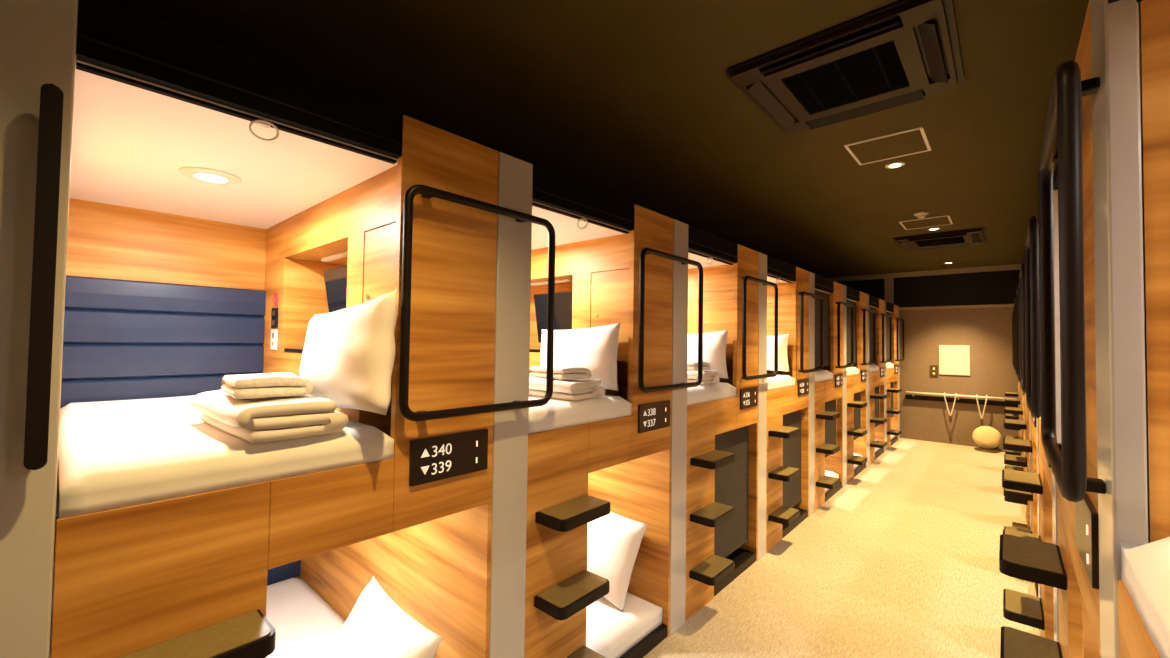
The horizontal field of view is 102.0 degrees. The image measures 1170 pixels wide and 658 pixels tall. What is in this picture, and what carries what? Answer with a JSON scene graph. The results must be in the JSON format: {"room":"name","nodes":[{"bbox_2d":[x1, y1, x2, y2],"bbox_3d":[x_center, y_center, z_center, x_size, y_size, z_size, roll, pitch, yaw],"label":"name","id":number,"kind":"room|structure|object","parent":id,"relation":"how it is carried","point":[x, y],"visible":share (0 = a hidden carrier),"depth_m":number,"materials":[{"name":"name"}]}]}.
{"room":"capsule hotel","nodes":[
{"label":"capsule hotel","id":0,"kind":"room"},
{"bbox_2d":[76,0,1088,277],"bbox_3d":[1.951,-1.215,3.140,5.490,0.100,12.410,-1,-2,42],"label":"ceiling","id":1,"kind":"structure","parent":0,"point":[633,101],"depth_m":2.50,"materials":[{"name":"paint"}]},
{"bbox_2d":[726,0,963,133],"bbox_3d":[1.234,-1.171,2.242,0.840,0.056,0.840,-1,-2,42],"label":"air conditioner","id":2,"kind":"object","parent":1,"relation":"attached to","point":[900,52],"visible":1,"depth_m":2.14,"materials":[{"name":"black grey-beige plastic"}]},
{"bbox_2d":[782,41,908,113],"bbox_3d":[1.234,-1.175,2.243,0.444,0.016,0.444,-1,-2,42],"label":"grille","id":3,"kind":"object","parent":2,"relation":"attached to","point":[879,69],"depth_m":2.23,"materials":[{"name":"black plastic"}]},
{"bbox_2d":[844,126,930,164],"bbox_3d":[1.949,-1.165,3.046,0.410,0.006,0.430,-1,-2,42],"label":"ceiling hatch","id":4,"kind":"object","parent":1,"relation":"attached to","point":[912,141],"visible":1,"depth_m":3.03,"materials":[{"name":"beige"}]},
{"bbox_2d":[885,162,904,168],"bbox_3d":[2.184,-1.152,3.338,0.116,0.008,0.116,-1,-2,42],"label":"recessed light","id":5,"kind":"object","parent":1,"relation":"in","point":[894,164],"visible":1,"depth_m":3.33,"materials":[{"name":"beige"}]},
{"bbox_2d":[914,211,928,217],"bbox_3d":[3.216,-1.085,4.533,0.116,0.048,0.116,-1,-2,42],"label":"smoke detector","id":6,"kind":"object","parent":1,"relation":"attached to","point":[923,214],"visible":1,"depth_m":4.50,"materials":[{"name":"beige plastic"}]},
{"bbox_2d":[899,215,952,229],"bbox_3d":[3.516,-1.093,4.883,0.410,0.006,0.430,-1,-2,42],"label":"ceiling hatch","id":7,"kind":"object","parent":1,"relation":"attached to","point":[940,220],"visible":1,"depth_m":4.87,"materials":[{"name":"beige"}]},
{"bbox_2d":[892,227,986,250],"bbox_3d":[4.208,-1.038,5.617,0.840,0.056,0.840,-1,-2,42],"label":"air conditioner","id":8,"kind":"object","parent":1,"relation":"attached to","point":[966,237],"visible":1,"depth_m":5.53,"materials":[{"name":"black"}]},
{"bbox_2d":[915,236,964,246],"bbox_3d":[4.209,-1.042,5.617,0.444,0.016,0.444,-1,-2,42],"label":"grille","id":9,"kind":"object","parent":8,"relation":"attached to","point":[957,239],"depth_m":5.62,"materials":[{"name":"black"}]},
{"bbox_2d":[643,438,1038,657],"bbox_3d":[1.910,1.734,3.060,5.490,0.100,12.410,-1,-2,42],"label":"floor","id":10,"kind":"structure","parent":0,"point":[902,560],"depth_m":3.23,"materials":[{"name":"beige carpet"}]},
{"bbox_2d":[0,0,77,657],"bbox_3d":[-2.061,0.444,1.018,2.008,2.256,1.220,-1,-2,42],"label":"module","id":11,"kind":"object","parent":10,"relation":"on","point":[38,37],"visible":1,"depth_m":0.87,"materials":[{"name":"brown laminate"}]},
{"bbox_2d":[49,0,555,657],"bbox_3d":[-1.239,0.480,1.942,2.008,2.256,1.296,-1,-2,42],"label":"module","id":12,"kind":"object","parent":10,"relation":"on","point":[223,199],"visible":0.91,"depth_m":1.57,"materials":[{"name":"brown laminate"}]},
{"bbox_2d":[49,577,345,657],"bbox_3d":[-1.379,1.481,1.871,1.778,0.120,1.008,-1,-2,42],"label":"mattress","id":13,"kind":"object","parent":12,"relation":"on","point":[305,625],"visible":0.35,"depth_m":2.33,"materials":[{"name":"white fabric"}]},
{"bbox_2d":[328,576,442,657],"bbox_3d":[-0.751,1.203,1.661,0.533,0.416,0.272,-1,-2,43],"label":"pillow","id":14,"kind":"object","parent":13,"relation":"on","point":[376,626],"visible":1,"depth_m":1.66,"materials":[{"name":"white fabric"}]},
{"bbox_2d":[57,395,393,518],"bbox_3d":[-1.317,0.334,1.631,1.408,0.095,0.668,-1,-2,42],"label":"mattress","id":15,"kind":"object","parent":12,"relation":"on","point":[114,454],"visible":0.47,"depth_m":1.17,"materials":[{"name":"white fabric"}]},
{"bbox_2d":[189,390,348,443],"bbox_3d":[-0.918,0.236,1.365,0.476,0.095,0.268,0,-2,39],"label":"duvet","id":16,"kind":"object","parent":15,"relation":"on","point":[254,420],"visible":0.92,"depth_m":1.23,"materials":[{"name":"beige fabric"}]},
{"bbox_2d":[221,372,313,398],"bbox_3d":[-0.912,0.156,1.364,0.197,0.055,0.250,2,-2,-42],"label":"folded towel","id":17,"kind":"object","parent":16,"relation":"on","point":[263,385],"visible":1,"depth_m":1.28,"materials":[{"name":"white fabric"}]},
{"bbox_2d":[299,289,396,414],"bbox_3d":[-0.767,0.090,1.512,0.657,0.402,0.160,-1,-2,40],"label":"pillow","id":18,"kind":"object","parent":15,"relation":"on","point":[348,355],"visible":0.91,"depth_m":1.34,"materials":[{"name":"white fabric"}]},
{"bbox_2d":[271,307,277,327],"bbox_3d":[-1.481,-0.053,2.261,0.080,0.098,0.009,-1,-2,42],"label":"switch plate","id":19,"kind":"object","parent":12,"relation":"attached to","point":[274,313],"depth_m":2.25,"materials":[{"name":"black plastic"}]},
{"bbox_2d":[284,348,302,352],"bbox_3d":[-1.135,0.099,2.097,0.518,0.018,0.200,-1,-2,42],"label":"niche shelf","id":20,"kind":"object","parent":12,"relation":"attached to","point":[286,350],"depth_m":2.13,"materials":[{"name":"black"}]},
{"bbox_2d":[321,251,347,261],"bbox_3d":[-1.046,-0.322,2.054,0.440,0.016,0.030,-1,-2,42],"label":"light","id":21,"kind":"object","parent":12,"relation":"on","point":[336,255],"depth_m":2.09,"materials":[{"name":"white plastic"}]},
{"bbox_2d":[323,265,346,312],"bbox_3d":[-0.952,-0.102,1.923,0.360,0.299,0.088,-1,-2,42],"label":"television","id":22,"kind":"object","parent":12,"relation":"on","point":[335,279],"depth_m":1.94,"materials":[{"name":"black plastic"}]},
{"bbox_2d":[524,165,702,657],"bbox_3d":[-0.442,0.516,2.838,2.008,2.256,1.296,-1,-2,42],"label":"module","id":23,"kind":"object","parent":10,"relation":"on","point":[618,260],"visible":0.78,"depth_m":2.41,"materials":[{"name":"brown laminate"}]},
{"bbox_2d":[530,348,540,352],"bbox_3d":[-0.338,0.134,2.993,0.518,0.018,0.200,-1,-2,42],"label":"niche shelf","id":24,"kind":"object","parent":23,"relation":"attached to","point":[532,350],"depth_m":2.83,"materials":[{"name":"black"}]},
{"bbox_2d":[531,279,571,285],"bbox_3d":[-0.248,-0.287,2.950,0.440,0.016,0.030,-1,-2,42],"label":"light","id":25,"kind":"object","parent":23,"relation":"on","point":[544,282],"depth_m":2.91,"materials":[{"name":"white plastic"}]},
{"bbox_2d":[534,291,572,342],"bbox_3d":[-0.155,-0.066,2.820,0.360,0.299,0.088,-1,-2,42],"label":"television","id":26,"kind":"object","parent":23,"relation":"on","point":[563,300],"depth_m":2.80,"materials":[{"name":"black plastic"}]},
{"bbox_2d":[528,395,631,433],"bbox_3d":[-0.520,0.369,2.527,1.408,0.095,0.668,-1,-2,42],"label":"mattress","id":27,"kind":"object","parent":23,"relation":"on","point":[557,413],"visible":0.16,"depth_m":2.04,"materials":[{"name":"white fabric"}]},
{"bbox_2d":[529,377,604,400],"bbox_3d":[-0.122,0.274,2.263,0.374,0.089,0.262,0,-2,39],"label":"duvet","id":28,"kind":"object","parent":27,"relation":"on","point":[573,389],"visible":0.78,"depth_m":2.15,"materials":[{"name":"beige fabric"}]},
{"bbox_2d":[529,365,591,379],"bbox_3d":[-0.115,0.203,2.260,0.197,0.055,0.250,2,-2,-42],"label":"folded towel","id":29,"kind":"object","parent":28,"relation":"on","point":[559,372],"visible":0.88,"depth_m":2.19,"materials":[{"name":"white fabric"}]},
{"bbox_2d":[540,323,619,390],"bbox_3d":[-0.043,0.149,2.469,0.575,0.357,0.157,-1,-2,40],"label":"pillow","id":30,"kind":"object","parent":27,"relation":"on","point":[595,349],"visible":0.76,"depth_m":2.34,"materials":[{"name":"white fabric"}]},
{"bbox_2d":[586,592,662,657],"bbox_3d":[-0.582,1.517,2.767,1.778,0.120,1.008,-1,-2,42],"label":"mattress","id":31,"kind":"object","parent":23,"relation":"on","point":[611,632],"visible":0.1,"depth_m":2.38,"materials":[{"name":"white fabric"}]},
{"bbox_2d":[587,511,647,611],"bbox_3d":[0.073,1.229,2.663,0.563,0.475,0.223,-1,-2,41],"label":"pillow","id":32,"kind":"object","parent":31,"relation":"on","point":[613,540],"visible":0.56,"depth_m":2.53,"materials":[{"name":"white fabric"}]},
{"bbox_2d":[685,225,777,621],"bbox_3d":[0.356,0.551,3.735,2.008,2.256,1.296,-1,-2,42],"label":"module","id":33,"kind":"object","parent":10,"relation":"on","point":[727,437],"visible":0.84,"depth_m":3.25,"materials":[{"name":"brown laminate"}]},
{"bbox_2d":[687,382,735,404],"bbox_3d":[0.277,0.405,3.424,1.408,0.095,0.668,-1,-2,42],"label":"mattress","id":34,"kind":"object","parent":33,"relation":"on","point":[716,391],"visible":0.11,"depth_m":2.94,"materials":[{"name":"white fabric"}]},
{"bbox_2d":[687,370,719,384],"bbox_3d":[0.675,0.310,3.159,0.374,0.089,0.262,0,-2,39],"label":"duvet","id":35,"kind":"object","parent":34,"relation":"on","point":[709,377],"visible":0.41,"depth_m":3.02,"materials":[{"name":"beige fabric"}]},
{"bbox_2d":[687,361,709,369],"bbox_3d":[0.682,0.238,3.156,0.197,0.055,0.250,2,-2,-42],"label":"folded towel","id":36,"kind":"object","parent":35,"relation":"on","point":[691,365],"visible":0.41,"depth_m":3.04,"materials":[{"name":"white fabric"}]},
{"bbox_2d":[687,330,727,378],"bbox_3d":[0.754,0.185,3.365,0.575,0.357,0.157,-1,-2,40],"label":"pillow","id":37,"kind":"object","parent":34,"relation":"on","point":[714,343],"visible":0.41,"depth_m":3.20,"materials":[{"name":"white fabric"}]},
{"bbox_2d":[713,255,822,552],"bbox_3d":[1.153,0.587,4.631,2.008,2.256,1.296,-1,-2,42],"label":"module","id":38,"kind":"object","parent":10,"relation":"on","point":[790,448],"visible":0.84,"depth_m":4.15,"materials":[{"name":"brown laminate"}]},
{"bbox_2d":[767,375,794,390],"bbox_3d":[1.074,0.440,4.320,1.408,0.095,0.668,-1,-2,42],"label":"mattress","id":39,"kind":"object","parent":38,"relation":"on","point":[779,381],"visible":0.11,"depth_m":3.86,"materials":[{"name":"white fabric"}]},
{"bbox_2d":[767,334,789,371],"bbox_3d":[1.551,0.220,4.261,0.575,0.357,0.157,-1,-2,40],"label":"pillow","id":40,"kind":"object","parent":39,"relation":"on","point":[782,339],"visible":0.3,"depth_m":4.10,"materials":[{"name":"white fabric"}]},
{"bbox_2d":[770,274,853,511],"bbox_3d":[1.950,0.623,5.527,2.008,2.256,1.296,-1,-2,42],"label":"module","id":41,"kind":"object","parent":10,"relation":"on","point":[830,453],"visible":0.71,"depth_m":5.02,"materials":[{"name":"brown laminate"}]},
{"bbox_2d":[815,370,832,381],"bbox_3d":[1.871,0.476,5.216,1.408,0.095,0.668,-1,-2,42],"label":"mattress","id":42,"kind":"object","parent":41,"relation":"on","point":[823,375],"visible":0.12,"depth_m":4.76,"materials":[{"name":"white fabric"}]},
{"bbox_2d":[825,470,838,492],"bbox_3d":[1.810,1.623,5.456,1.778,0.120,1.008,-1,-2,42],"label":"mattress","id":43,"kind":"object","parent":41,"relation":"on","point":[827,473],"visible":0.04,"depth_m":5.17,"materials":[{"name":"white fabric"}]},
{"bbox_2d":[829,286,874,483],"bbox_3d":[2.747,0.658,6.423,2.008,2.256,1.296,-1,-2,42],"label":"module","id":44,"kind":"object","parent":10,"relation":"on","point":[857,386],"visible":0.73,"depth_m":5.91,"materials":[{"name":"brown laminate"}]},
{"bbox_2d":[846,367,859,376],"bbox_3d":[2.668,0.511,6.112,1.408,0.095,0.668,-1,-2,42],"label":"mattress","id":45,"kind":"object","parent":44,"relation":"on","point":[850,371],"visible":0.13,"depth_m":5.66,"materials":[{"name":"white fabric"}]},
{"bbox_2d":[854,453,862,468],"bbox_3d":[2.607,1.659,6.352,1.778,0.120,1.008,-1,-2,42],"label":"mattress","id":46,"kind":"object","parent":44,"relation":"on","point":[856,454],"visible":0.02,"depth_m":6.06,"materials":[{"name":"white fabric"}]},
{"bbox_2d":[869,295,891,464],"bbox_3d":[3.544,0.694,7.320,2.008,2.256,1.296,-1,-2,42],"label":"module","id":47,"kind":"object","parent":10,"relation":"on","point":[877,379],"visible":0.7,"depth_m":6.81,"materials":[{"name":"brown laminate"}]},
{"bbox_2d":[869,364,878,371],"bbox_3d":[3.466,0.547,7.009,1.408,0.095,0.668,-1,-2,42],"label":"mattress","id":48,"kind":"object","parent":47,"relation":"on","point":[872,368],"visible":0.11,"depth_m":6.56,"materials":[{"name":"white fabric"}]},
{"bbox_2d":[886,301,903,448],"bbox_3d":[4.341,0.729,8.216,2.008,2.256,1.296,-1,-2,42],"label":"module","id":49,"kind":"object","parent":10,"relation":"on","point":[893,390],"visible":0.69,"depth_m":7.70,"materials":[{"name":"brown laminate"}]},
{"bbox_2d":[886,362,893,368],"bbox_3d":[4.263,0.582,7.905,1.408,0.095,0.668,-1,-2,42],"label":"mattress","id":50,"kind":"object","parent":49,"relation":"on","point":[889,365],"visible":0.09,"depth_m":7.47,"materials":[{"name":"white fabric"}]},
{"bbox_2d":[972,426,1001,452],"bbox_3d":[6.139,1.678,7.238,0.348,0.355,0.327,-1,-2,42],"label":"round cushion","id":51,"kind":"object","parent":10,"relation":"on","point":[988,438],"visible":1,"depth_m":7.24,"materials":[{"name":"yellow fabric"}]},
{"bbox_2d":[1005,313,1020,466],"bbox_3d":[6.629,0.700,5.970,2.008,2.256,1.296,-1,-2,42],"label":"module","id":52,"kind":"object","parent":10,"relation":"on","point":[1010,394],"visible":0.12,"depth_m":6.78,"materials":[{"name":"grey laminate"}]},
{"bbox_2d":[1005,307,1022,455],"bbox_3d":[5.832,0.665,5.074,2.008,2.256,1.296,-1,-2,42],"label":"module","id":53,"kind":"object","parent":10,"relation":"on","point":[1007,400],"visible":0.11,"depth_m":5.86,"materials":[{"name":"grey laminate"}]},
{"bbox_2d":[1004,298,1026,521],"bbox_3d":[5.035,0.629,4.178,2.008,2.256,1.296,-1,-2,42],"label":"module","id":54,"kind":"object","parent":10,"relation":"on","point":[1008,410],"visible":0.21,"depth_m":4.94,"materials":[{"name":"grey laminate"}]},
{"bbox_2d":[1004,285,1031,530],"bbox_3d":[4.237,0.594,3.281,2.008,2.256,1.296,-1,-2,42],"label":"module","id":55,"kind":"object","parent":10,"relation":"on","point":[1014,460],"visible":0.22,"depth_m":4.05,"materials":[{"name":"grey laminate"}]},
{"bbox_2d":[1003,262,1040,635],"bbox_3d":[3.440,0.558,2.385,2.008,2.256,1.296,-1,-2,42],"label":"module","id":56,"kind":"object","parent":10,"relation":"on","point":[1013,444],"visible":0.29,"depth_m":3.04,"materials":[{"name":"grey laminate"}]},
{"bbox_2d":[1002,189,1060,641],"bbox_3d":[2.643,0.523,1.489,2.008,2.256,1.296,-1,-2,42],"label":"module","id":57,"kind":"object","parent":10,"relation":"on","point":[1042,613],"visible":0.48,"depth_m":2.06,"materials":[{"name":"grey laminate"}]},
{"bbox_2d":[999,0,1148,657],"bbox_3d":[1.846,0.487,0.592,2.008,2.256,1.296,-1,-2,42],"label":"module","id":58,"kind":"object","parent":10,"relation":"on","point":[1091,150],"visible":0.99,"depth_m":0.76,"materials":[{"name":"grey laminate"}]},
{"bbox_2d":[1108,0,1169,657],"bbox_3d":[1.074,0.453,-0.276,2.008,2.256,1.220,-1,-2,42],"label":"module","id":59,"kind":"object","parent":10,"relation":"on","point":[1154,15],"visible":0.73,"depth_m":0.72,"materials":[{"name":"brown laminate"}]},
{"bbox_2d":[1120,537,1169,657],"bbox_3d":[1.131,0.324,0.015,1.408,0.095,0.668,-1,-2,42],"label":"mattress","id":60,"kind":"object","parent":59,"relation":"on","point":[1145,574],"visible":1,"depth_m":0.62,"materials":[{"name":"white fabric"}]},
{"bbox_2d":[838,269,1019,446],"bbox_3d":[6.036,0.442,7.715,5.490,2.850,0.050,-1,-2,42],"label":"wall","id":61,"kind":"structure","parent":0,"point":[987,331],"depth_m":7.71,"materials":[{"name":"beige paint"}]},
{"bbox_2d":[884,278,893,303],"bbox_3d":[5.345,-0.634,8.328,0.130,0.525,0.035,-1,-2,42],"label":"trim","id":62,"kind":"structure","parent":61,"relation":"attached to","point":[888,282],"depth_m":8.31,"materials":[{"name":"brown wood"}]},
{"bbox_2d":[827,264,1020,281],"bbox_3d":[6.032,-0.943,7.727,5.490,0.080,0.040,-1,-2,42],"label":"trim","id":63,"kind":"structure","parent":61,"relation":"attached to","point":[1012,266],"depth_m":7.92,"materials":[{"name":"brown metal"}]},
{"bbox_2d":[930,365,937,376],"bbox_3d":[5.799,0.698,7.872,0.110,0.190,0.014,-1,-2,42],"label":"wall switch","id":64,"kind":"object","parent":61,"relation":"attached to","point":[933,368],"visible":1,"depth_m":7.87,"materials":[{"name":"brown plastic"}]},
{"bbox_2d":[901,435,1004,449],"bbox_3d":[5.995,1.841,7.654,1.490,0.050,0.012,-1,-2,42],"label":"baseboard","id":65,"kind":"structure","parent":61,"relation":"attached to","point":[902,436],"depth_m":7.74,"materials":[{"name":"brown wood"}]},
{"bbox_2d":[939,345,969,375],"bbox_3d":[6.001,0.506,7.699,0.396,0.486,0.016,-1,-2,42],"label":"board","id":66,"kind":"object","parent":61,"relation":"attached to","point":[953,359],"visible":1,"depth_m":7.69,"materials":[{"name":"white"}]},
{"bbox_2d":[899,304,1013,309],"bbox_3d":[6.020,-0.356,7.707,5.490,0.045,0.030,-1,-2,42],"label":"trim","id":67,"kind":"structure","parent":61,"relation":"attached to","point":[992,305],"depth_m":7.67,"materials":[{"name":"brown metal"}]},
{"bbox_2d":[906,391,1017,406],"bbox_3d":[6.009,1.122,7.625,1.420,0.135,0.078,-1,-2,42],"label":"handrail","id":68,"kind":"object","parent":61,"relation":"attached to","point":[915,397],"visible":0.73,"depth_m":7.61,"materials":[{"name":"beige"}]},
{"bbox_2d":[944,392,956,421],"bbox_3d":[5.918,1.269,7.672,0.168,0.472,0.091,-1,-2,42],"label":"strap","id":69,"kind":"object","parent":68,"relation":"hanging from","point":[950,416],"visible":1,"depth_m":7.63,"materials":[{"name":"beige fabric"}]},
{"bbox_2d":[976,394,987,424],"bbox_3d":[6.210,1.266,7.413,0.138,0.472,0.091,-1,-2,42],"label":"strap","id":70,"kind":"object","parent":68,"relation":"hanging from","point":[981,417],"visible":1,"depth_m":7.38,"materials":[{"name":"beige fabric"}]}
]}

